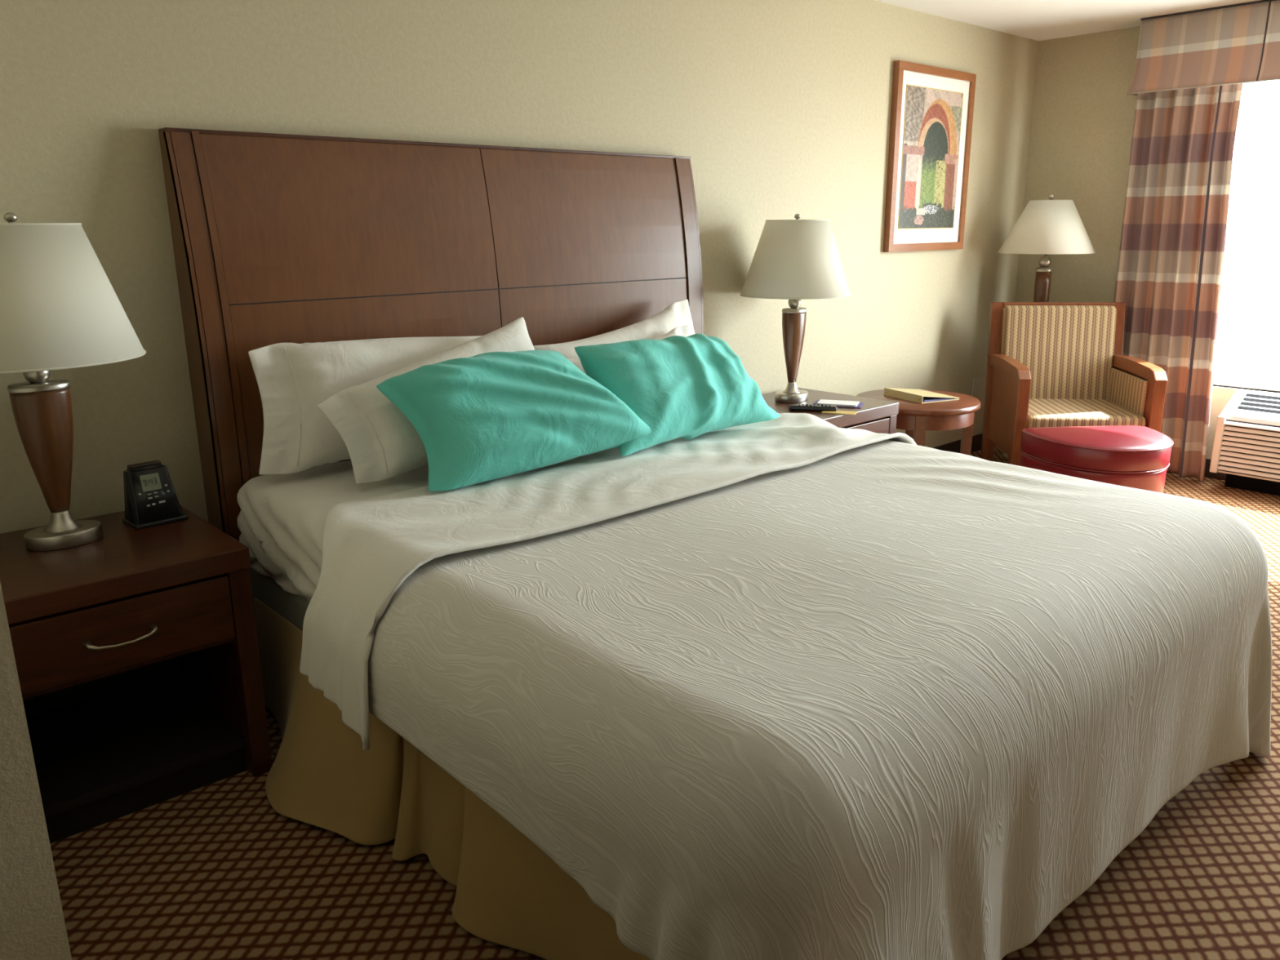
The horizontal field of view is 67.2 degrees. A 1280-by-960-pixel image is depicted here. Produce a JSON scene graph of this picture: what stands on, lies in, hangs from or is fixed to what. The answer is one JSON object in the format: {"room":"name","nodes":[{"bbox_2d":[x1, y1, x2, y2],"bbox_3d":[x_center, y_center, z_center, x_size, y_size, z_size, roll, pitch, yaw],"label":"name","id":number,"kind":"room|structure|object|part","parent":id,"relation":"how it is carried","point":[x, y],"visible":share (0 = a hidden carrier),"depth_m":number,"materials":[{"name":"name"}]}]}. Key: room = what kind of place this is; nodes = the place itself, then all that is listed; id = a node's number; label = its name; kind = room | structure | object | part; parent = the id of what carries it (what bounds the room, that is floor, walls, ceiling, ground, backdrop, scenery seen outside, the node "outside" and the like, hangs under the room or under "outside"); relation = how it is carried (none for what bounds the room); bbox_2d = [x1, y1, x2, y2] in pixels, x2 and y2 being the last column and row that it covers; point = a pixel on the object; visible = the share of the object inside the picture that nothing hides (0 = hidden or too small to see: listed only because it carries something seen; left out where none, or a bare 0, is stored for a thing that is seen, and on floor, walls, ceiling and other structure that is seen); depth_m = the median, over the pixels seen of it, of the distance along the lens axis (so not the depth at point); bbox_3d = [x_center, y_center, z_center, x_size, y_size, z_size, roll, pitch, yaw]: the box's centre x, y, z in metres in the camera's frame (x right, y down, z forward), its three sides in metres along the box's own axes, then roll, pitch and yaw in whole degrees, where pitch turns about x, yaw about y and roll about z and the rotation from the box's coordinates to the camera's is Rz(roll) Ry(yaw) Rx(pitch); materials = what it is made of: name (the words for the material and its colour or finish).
{"room":"hotel room","nodes":[
{"label":"hotel room","id":0,"kind":"room"},
{"bbox_2d":[0,582,71,959],"bbox_3d":[-1.914,-0.088,1.131,1.635,2.440,1.750,-14,20,-40],"label":"wall","id":1,"kind":"structure","parent":0,"point":[33,926],"depth_m":1.15,"materials":[{"name":"paint"}]},
{"bbox_2d":[0,0,1038,533],"bbox_3d":[-0.401,-0.774,3.664,7.605,2.440,0.100,-14,20,-40],"label":"wall","id":2,"kind":"structure","parent":0,"point":[780,109],"depth_m":3.45,"materials":[{"name":"paint"}]},
{"bbox_2d":[158,127,703,626],"bbox_3d":[-0.527,-0.329,3.485,2.027,1.674,0.149,-14,20,-40],"label":"headboard","id":3,"kind":"object","parent":2,"relation":"attached to","point":[277,238],"visible":0.59,"depth_m":3.07,"materials":[{"name":"brown wood"}]},
{"bbox_3d":[-1.277,-0.144,2.831,0.003,1.664,0.143,-14,20,-40],"label":"panel","id":4,"kind":"part","parent":3,"relation":"part of","materials":[{"name":"brown wood"}]},
{"bbox_3d":[-0.865,-0.819,3.023,0.920,0.469,0.089,-14,20,-40],"label":"panel","id":5,"kind":"part","parent":3,"relation":"part of","materials":[{"name":"brown wood"}]},
{"bbox_3d":[-0.831,-0.125,3.175,0.920,0.943,0.022,-14,20,-40],"label":"panel","id":6,"kind":"part","parent":3,"relation":"part of","materials":[{"name":"brown wood"}]},
{"bbox_3d":[-0.531,-0.325,3.491,2.023,1.664,0.136,-14,20,-40],"label":"frame","id":7,"kind":"part","parent":3,"relation":"part of","materials":[{"name":"brown wood"}]},
{"bbox_3d":[-0.181,-0.984,3.623,0.920,0.469,0.089,-14,20,-40],"label":"panel","id":8,"kind":"part","parent":3,"relation":"part of","materials":[{"name":"brown wood"}]},
{"bbox_3d":[-0.146,-0.289,3.774,0.920,0.943,0.022,-14,20,-40],"label":"panel","id":9,"kind":"part","parent":3,"relation":"part of","materials":[{"name":"brown wood"}]},
{"bbox_3d":[0.221,-0.505,4.144,0.003,1.664,0.143,-14,20,-40],"label":"panel","id":10,"kind":"part","parent":3,"relation":"part of","materials":[{"name":"brown wood"}]},
{"bbox_2d":[883,60,976,252],"bbox_3d":[1.558,-1.708,5.167,0.742,0.930,0.034,-14,20,-40],"label":"framed picture","id":11,"kind":"object","parent":2,"relation":"attached to","point":[932,108],"visible":1,"depth_m":5.13,"materials":[{"name":"multicoloured paper"}]},
{"bbox_2d":[898,84,962,228],"bbox_3d":[1.558,-1.712,5.156,0.545,0.707,0.001,-14,20,-40],"label":"print","id":12,"kind":"object","parent":11,"relation":"attached to","point":[932,125],"depth_m":5.15},
{"bbox_2d":[931,433,995,453],"bbox_3d":[0.250,0.219,4.455,5.770,0.105,0.012,-14,20,-40],"label":"baseboard","id":13,"kind":"structure","parent":2,"relation":"attached to","point":[953,446],"depth_m":5.95,"materials":[{"name":"brown wood"}]},
{"bbox_2d":[972,376,979,396],"bbox_3d":[2.081,-0.579,5.971,0.072,0.116,0.006,-14,20,-40],"label":"wall plate","id":14,"kind":"object","parent":2,"relation":"attached to","point":[975,380],"visible":1,"depth_m":5.96,"materials":[{"name":"beige plastic"}]},
{"bbox_2d":[49,444,1279,959],"bbox_3d":[1.155,0.871,2.341,7.605,0.080,4.700,-14,20,-40],"label":"floor","id":15,"kind":"structure","parent":0,"point":[212,871],"depth_m":2.13,"materials":[{"name":"carpet"}]},
{"bbox_2d":[0,504,272,844],"bbox_3d":[-1.395,0.480,2.495,0.628,0.633,0.595,-14,20,-40],"label":"nightstand","id":16,"kind":"object","parent":15,"relation":"on","point":[136,654],"visible":0.75,"depth_m":2.41,"materials":[{"name":"brown wood"}]},
{"bbox_2d":[0,212,146,551],"bbox_3d":[-1.477,-0.235,2.367,0.491,0.815,0.476,-14,20,-40],"label":"table lamp","id":17,"kind":"object","parent":16,"relation":"on","point":[60,308],"visible":1,"depth_m":2.26,"materials":[{"name":"silver metal"}]},
{"bbox_3d":[-1.480,-0.602,2.269,0.290,0.005,0.262,-14,20,-40],"label":"trim","id":18,"kind":"part","parent":17,"relation":"part of","materials":[{"name":"white fabric"}]},
{"bbox_3d":[-1.476,-0.072,2.411,0.130,0.312,0.088,-14,20,-40],"label":"stem","id":19,"kind":"part","parent":17,"relation":"part of","materials":[{"name":"brown wood"}]},
{"bbox_3d":[-1.478,-0.449,2.310,0.486,0.319,0.471,-14,20,-40],"label":"lamp shade","id":20,"kind":"part","parent":17,"relation":"part of","materials":[{"name":"white fabric"}]},
{"bbox_3d":[-1.477,-0.296,2.351,0.491,0.005,0.476,-14,20,-40],"label":"trim","id":21,"kind":"part","parent":17,"relation":"part of","materials":[{"name":"white fabric"}]},
{"bbox_3d":[-1.591,0.443,2.708,0.520,0.558,0.012,-14,20,-40],"label":"panel","id":22,"kind":"part","parent":16,"relation":"part of","materials":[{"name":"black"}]},
{"bbox_3d":[-1.208,0.370,2.251,0.161,0.025,0.035,-14,20,-40],"label":"handle","id":23,"kind":"part","parent":16,"relation":"part of","materials":[{"name":"grey metal"}]},
{"bbox_3d":[-1.406,0.401,2.485,0.520,0.014,0.525,-14,20,-40],"label":"drawer rail","id":24,"kind":"part","parent":16,"relation":"part of","materials":[{"name":"brown wood"}]},
{"bbox_3d":[-1.226,0.363,2.269,0.514,0.163,0.020,-14,20,-40],"label":"drawer","id":25,"kind":"part","parent":16,"relation":"part of","materials":[{"name":"brown wood"}]},
{"bbox_2d":[26,672,247,817],"bbox_3d":[-1.409,0.692,2.570,0.520,0.025,0.523,-14,20,-40],"label":"shelf","id":26,"kind":"object","parent":16,"relation":"attached to","point":[95,747],"depth_m":2.55,"materials":[{"name":"black wood"}]},
{"bbox_2d":[122,460,188,529],"bbox_3d":[-1.329,0.035,2.624,0.104,0.160,0.136,13,20,42],"label":"alarm clock","id":27,"kind":"object","parent":16,"relation":"on","point":[150,498],"visible":1,"depth_m":2.60,"materials":[{"name":"black plastic"}]},
{"bbox_3d":[-1.195,0.453,2.698,0.050,0.578,0.563,-14,20,-40],"label":"panel","id":28,"kind":"part","parent":16,"relation":"part of","materials":[{"name":"brown wood"}]},
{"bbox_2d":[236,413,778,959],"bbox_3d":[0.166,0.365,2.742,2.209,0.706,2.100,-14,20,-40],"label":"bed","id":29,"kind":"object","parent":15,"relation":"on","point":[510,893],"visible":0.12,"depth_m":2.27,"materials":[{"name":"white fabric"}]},
{"bbox_2d":[248,335,482,475],"bbox_3d":[-0.764,-0.260,2.960,0.891,0.366,0.235,-14,20,-40],"label":"pillow","id":30,"kind":"object","parent":29,"relation":"on","point":[293,379],"visible":0.46,"depth_m":2.74,"materials":[{"name":"white fabric"}]},
{"bbox_2d":[316,316,534,484],"bbox_3d":[-0.564,-0.255,2.877,0.230,0.391,0.820,12,19,38],"label":"pillow","id":31,"kind":"object","parent":29,"relation":"on","point":[380,441],"visible":0.44,"depth_m":2.67,"materials":[{"name":"white fabric"}]},
{"bbox_3d":[0.214,0.132,2.750,2.007,0.261,2.066,-14,20,-40],"label":"mattress","id":32,"kind":"part","parent":29,"relation":"part of","materials":[{"name":"white fabric"}]},
{"bbox_2d":[299,413,916,750],"bbox_3d":[0.031,0.132,2.867,2.153,0.402,0.562,-14,20,-40],"label":"sheet","id":33,"kind":"object","parent":29,"relation":"on","point":[371,545],"visible":0.84,"depth_m":2.41,"materials":[{"name":"white fabric"}]},
{"bbox_2d":[376,350,650,491],"bbox_3d":[-0.339,-0.203,2.794,0.803,0.335,0.317,-12,19,-36],"label":"pillow","id":34,"kind":"object","parent":33,"relation":"on","point":[491,415],"visible":0.99,"depth_m":2.65,"materials":[{"name":"teal fabric"}]},
{"bbox_2d":[574,333,780,456],"bbox_3d":[0.134,-0.308,3.193,0.774,0.329,0.326,-14,20,-40],"label":"pillow","id":35,"kind":"object","parent":33,"relation":"on","point":[690,387],"visible":0.91,"depth_m":3.06,"materials":[{"name":"teal fabric"}]},
{"bbox_2d":[533,299,694,359],"bbox_3d":[-0.033,-0.446,3.593,0.852,0.394,0.215,-14,20,-40],"label":"pillow","id":36,"kind":"object","parent":29,"relation":"on","point":[677,314],"visible":0.23,"depth_m":3.59,"materials":[{"name":"white fabric"}]},
{"bbox_2d":[568,325,691,374],"bbox_3d":[0.002,-0.366,3.450,0.728,0.316,0.195,-14,20,-40],"label":"pillow","id":37,"kind":"object","parent":29,"relation":"on","point":[684,331],"visible":0.04,"depth_m":3.57,"materials":[{"name":"white fabric"}]},
{"bbox_2d":[368,440,1271,959],"bbox_3d":[0.515,0.449,2.405,2.212,0.695,1.470,-14,20,-40],"label":"coverlet","id":38,"kind":"object","parent":29,"relation":"on","point":[886,700],"visible":0.85,"depth_m":1.76,"materials":[{"name":"white fabric"}]},
{"bbox_2d":[761,387,898,434],"bbox_3d":[0.744,-0.035,4.369,0.628,0.633,0.595,-14,20,-40],"label":"nightstand","id":39,"kind":"object","parent":15,"relation":"on","point":[875,415],"visible":0.16,"depth_m":4.23,"materials":[{"name":"brown wood"}]},
{"bbox_2d":[739,213,850,403],"bbox_3d":[0.683,-0.755,4.260,0.491,0.815,0.476,-14,20,-40],"label":"table lamp","id":40,"kind":"object","parent":39,"relation":"on","point":[793,260],"visible":1,"depth_m":4.06,"materials":[{"name":"white fabric"}]},
{"bbox_3d":[0.684,-0.592,4.303,0.130,0.312,0.088,-14,20,-40],"label":"stem","id":41,"kind":"part","parent":40,"relation":"part of","materials":[{"name":"brown wood"}]},
{"bbox_3d":[0.681,-0.968,4.203,0.486,0.319,0.471,-14,20,-40],"label":"lamp shade","id":42,"kind":"part","parent":40,"relation":"part of","materials":[{"name":"white fabric"}]},
{"bbox_3d":[0.682,-0.816,4.243,0.491,0.005,0.476,-14,20,-40],"label":"trim","id":43,"kind":"part","parent":40,"relation":"part of","materials":[{"name":"white fabric"}]},
{"bbox_3d":[0.680,-1.122,4.162,0.290,0.005,0.262,-14,20,-40],"label":"trim","id":44,"kind":"part","parent":40,"relation":"part of","materials":[{"name":"white fabric"}]},
{"bbox_2d":[788,404,836,411],"bbox_3d":[0.739,-0.309,4.122,0.200,0.024,0.048,2,15,9],"label":"remote control","id":45,"kind":"object","parent":39,"relation":"on","point":[806,407],"visible":1,"depth_m":4.10,"materials":[{"name":"black plastic"}]},
{"bbox_2d":[812,399,863,408],"bbox_3d":[0.872,-0.337,4.247,0.210,0.011,0.116,5,16,19],"label":"notepad","id":46,"kind":"object","parent":39,"relation":"on","point":[850,404],"visible":0.97,"depth_m":4.23,"materials":[{"name":"white paper"}]},
{"bbox_2d":[821,410,857,414],"bbox_3d":[0.842,-0.286,4.072,0.140,0.003,0.060,5,16,19],"label":"card","id":47,"kind":"object","parent":39,"relation":"on","point":[844,412],"visible":1,"depth_m":4.06,"materials":[{"name":"yellow paper"}]},
{"bbox_3d":[0.913,-0.152,4.144,0.514,0.163,0.020,-14,20,-40],"label":"drawer","id":48,"kind":"part","parent":39,"relation":"part of","materials":[{"name":"brown wood"}]},
{"bbox_3d":[0.944,-0.062,4.572,0.050,0.578,0.563,-14,20,-40],"label":"panel","id":49,"kind":"part","parent":39,"relation":"part of","materials":[{"name":"brown wood"}]},
{"bbox_2d":[856,388,980,455],"bbox_3d":[1.379,-0.135,4.866,0.604,0.560,0.604,-14,20,-40],"label":"side table","id":50,"kind":"object","parent":15,"relation":"on","point":[916,418],"visible":0.41,"depth_m":4.58,"materials":[{"name":"brown wood"}]},
{"bbox_3d":[1.426,-0.184,5.109,0.052,0.530,0.052,2,15,10],"label":"leg","id":51,"kind":"part","parent":50,"relation":"part of","materials":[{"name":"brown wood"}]},
{"bbox_3d":[1.332,-0.056,4.631,0.052,0.530,0.052,2,15,10],"label":"leg","id":52,"kind":"part","parent":50,"relation":"part of","materials":[{"name":"brown wood"}]},
{"bbox_2d":[883,387,959,403],"bbox_3d":[1.406,-0.433,4.827,0.243,0.037,0.281,-8,17,-25],"label":"binder","id":53,"kind":"object","parent":50,"relation":"on","point":[919,396],"visible":1,"depth_m":4.76,"materials":[{"name":"beige"}]},
{"bbox_3d":[1.627,-0.110,4.824,0.052,0.530,0.052,2,15,10],"label":"leg","id":54,"kind":"part","parent":50,"relation":"part of","materials":[{"name":"brown wood"}]},
{"bbox_2d":[997,194,1095,461],"bbox_3d":[2.346,-0.874,5.680,0.524,1.557,0.524,-14,20,-40],"label":"floor lamp","id":55,"kind":"object","parent":15,"relation":"on","point":[1051,226],"visible":0.77,"depth_m":5.39,"materials":[{"name":"beige fabric"}]},
{"bbox_3d":[2.341,-1.452,5.526,0.524,0.291,0.524,-14,20,-40],"label":"lamp shade","id":56,"kind":"part","parent":55,"relation":"part of","materials":[{"name":"white fabric"}]},
{"bbox_2d":[980,302,1167,466],"bbox_3d":[2.327,-0.453,5.250,0.724,0.965,0.700,1,15,5],"label":"armchair","id":57,"kind":"object","parent":15,"relation":"on","point":[1050,364],"visible":0.84,"depth_m":5.37,"materials":[{"name":"beige fabric"}]},
{"bbox_3d":[2.025,-0.532,5.556,0.062,0.965,0.130,1,15,5],"label":"post","id":58,"kind":"part","parent":57,"relation":"part of","materials":[{"name":"brown wood"}]},
{"bbox_3d":[1.995,-0.386,5.276,0.024,0.426,0.550,1,15,5],"label":"panel","id":59,"kind":"part","parent":57,"relation":"part of","materials":[{"name":"brown wood"}]},
{"bbox_3d":[1.995,-0.318,5.289,0.062,0.688,0.640,1,15,5],"label":"arm","id":60,"kind":"part","parent":57,"relation":"part of","materials":[{"name":"brown wood"}]},
{"bbox_3d":[2.355,-0.985,5.438,0.600,0.035,0.050,1,15,5],"label":"rail","id":61,"kind":"part","parent":57,"relation":"part of","materials":[{"name":"brown wood"}]},
{"bbox_3d":[2.350,-0.698,5.448,0.604,0.565,0.164,1,15,5],"label":"backrest","id":62,"kind":"part","parent":57,"relation":"part of","materials":[{"name":"fabric"}]},
{"bbox_3d":[2.321,-0.323,5.218,0.592,0.150,0.550,1,15,5],"label":"seat","id":63,"kind":"part","parent":57,"relation":"part of","materials":[{"name":"fabric"}]},
{"bbox_3d":[2.684,-0.520,5.492,0.062,0.965,0.130,1,15,5],"label":"post","id":64,"kind":"part","parent":57,"relation":"part of","materials":[{"name":"brown wood"}]},
{"bbox_3d":[2.654,-0.374,5.212,0.024,0.426,0.550,1,15,5],"label":"panel","id":65,"kind":"part","parent":57,"relation":"part of","materials":[{"name":"beige fabric"}]},
{"bbox_3d":[2.654,-0.306,5.225,0.062,0.688,0.640,1,15,5],"label":"arm","id":66,"kind":"part","parent":57,"relation":"part of","materials":[{"name":"brown wood"}]},
{"bbox_2d":[1019,425,1173,493],"bbox_3d":[2.229,-0.018,4.636,0.657,0.441,0.509,-1,15,-3],"label":"ottoman","id":67,"kind":"object","parent":15,"relation":"on","point":[1134,456],"visible":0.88,"depth_m":4.45,"materials":[{"name":"red leather"}]},
{"bbox_3d":[2.228,-0.163,4.598,0.648,0.141,0.501,-1,15,-3],"label":"lid","id":68,"kind":"part","parent":67,"relation":"part of","materials":[{"name":"red leather"}]},
{"bbox_2d":[1209,389,1279,495],"bbox_3d":[3.529,-0.126,4.863,0.261,0.515,1.074,-14,20,-40],"label":"air conditioner","id":69,"kind":"object","parent":15,"relation":"on","point":[1246,443],"visible":1,"depth_m":5.09,"materials":[{"name":"grey plastic"}]},
{"bbox_3d":[3.095,-0.191,5.161,0.028,0.308,0.038,-14,20,-40],"label":"panel","id":70,"kind":"part","parent":69,"relation":"part of","materials":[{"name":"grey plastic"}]},
{"bbox_2d":[1218,419,1279,479],"bbox_3d":[3.449,-0.094,4.796,0.003,0.278,1.010,-14,20,-40],"label":"grille","id":71,"kind":"object","parent":69,"relation":"attached to","point":[1251,448],"depth_m":5.05,"materials":[{"name":"beige plastic"}]},
{"bbox_2d":[875,0,1262,40],"bbox_3d":[1.137,-1.564,1.692,7.605,0.080,4.700,-14,20,-40],"label":"ceiling","id":72,"kind":"structure","parent":0,"point":[1034,20],"depth_m":4.92,"materials":[{"name":"white paint"}]},
{"bbox_2d":[1014,26,1279,459],"bbox_3d":[3.938,-1.019,4.463,0.140,2.440,4.500,-14,20,-40],"label":"wall","id":73,"kind":"structure","parent":0,"point":[1083,113],"depth_m":5.64,"materials":[{"name":"paint"}]},
{"bbox_2d":[1126,0,1279,96],"bbox_3d":[3.563,-2.040,4.302,0.250,0.376,2.553,-14,20,-40],"label":"valance","id":74,"kind":"object","parent":73,"relation":"attached to","point":[1236,43],"visible":0.98,"depth_m":4.88,"materials":[{"name":"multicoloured striped plaid fabric"}]},
{"bbox_2d":[1113,83,1243,482],"bbox_3d":[2.930,-1.074,5.296,0.103,2.108,0.620,-12,19,-38],"label":"curtain","id":75,"kind":"object","parent":74,"relation":"hanging from","point":[1171,256],"visible":0.79,"depth_m":5.26,"materials":[{"name":"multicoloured fabric"}]},
{"bbox_3d":[3.566,-1.863,4.351,0.245,0.008,2.552,-14,20,-40],"label":"cord","id":76,"kind":"part","parent":74,"relation":"part of","materials":[{"name":"beige fabric"}]},
{"bbox_3d":[3.577,-2.216,4.257,0.224,0.012,2.534,-14,20,-40],"label":"cord","id":77,"kind":"part","parent":74,"relation":"part of","materials":[{"name":"grey plastic"}]},
{"bbox_3d":[3.041,-2.140,4.701,0.031,0.366,0.008,-14,20,-40],"label":"seam cord","id":78,"kind":"part","parent":74,"relation":"part of","materials":[{"name":"brown fabric"}]},
{"bbox_2d":[1204,458,1226,480],"bbox_3d":[3.890,0.123,4.715,0.012,0.105,4.500,-14,20,-40],"label":"baseboard","id":79,"kind":"structure","parent":73,"relation":"attached to","point":[1221,476],"depth_m":5.43,"materials":[{"name":"brown wood"}]},
{"bbox_2d":[1213,382,1279,393],"bbox_3d":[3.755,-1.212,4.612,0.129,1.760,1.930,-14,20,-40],"label":"window sill","id":80,"kind":"structure","parent":73,"relation":"in","point":[1226,385],"depth_m":5.29,"materials":[{"name":"white paint"}]}
]}

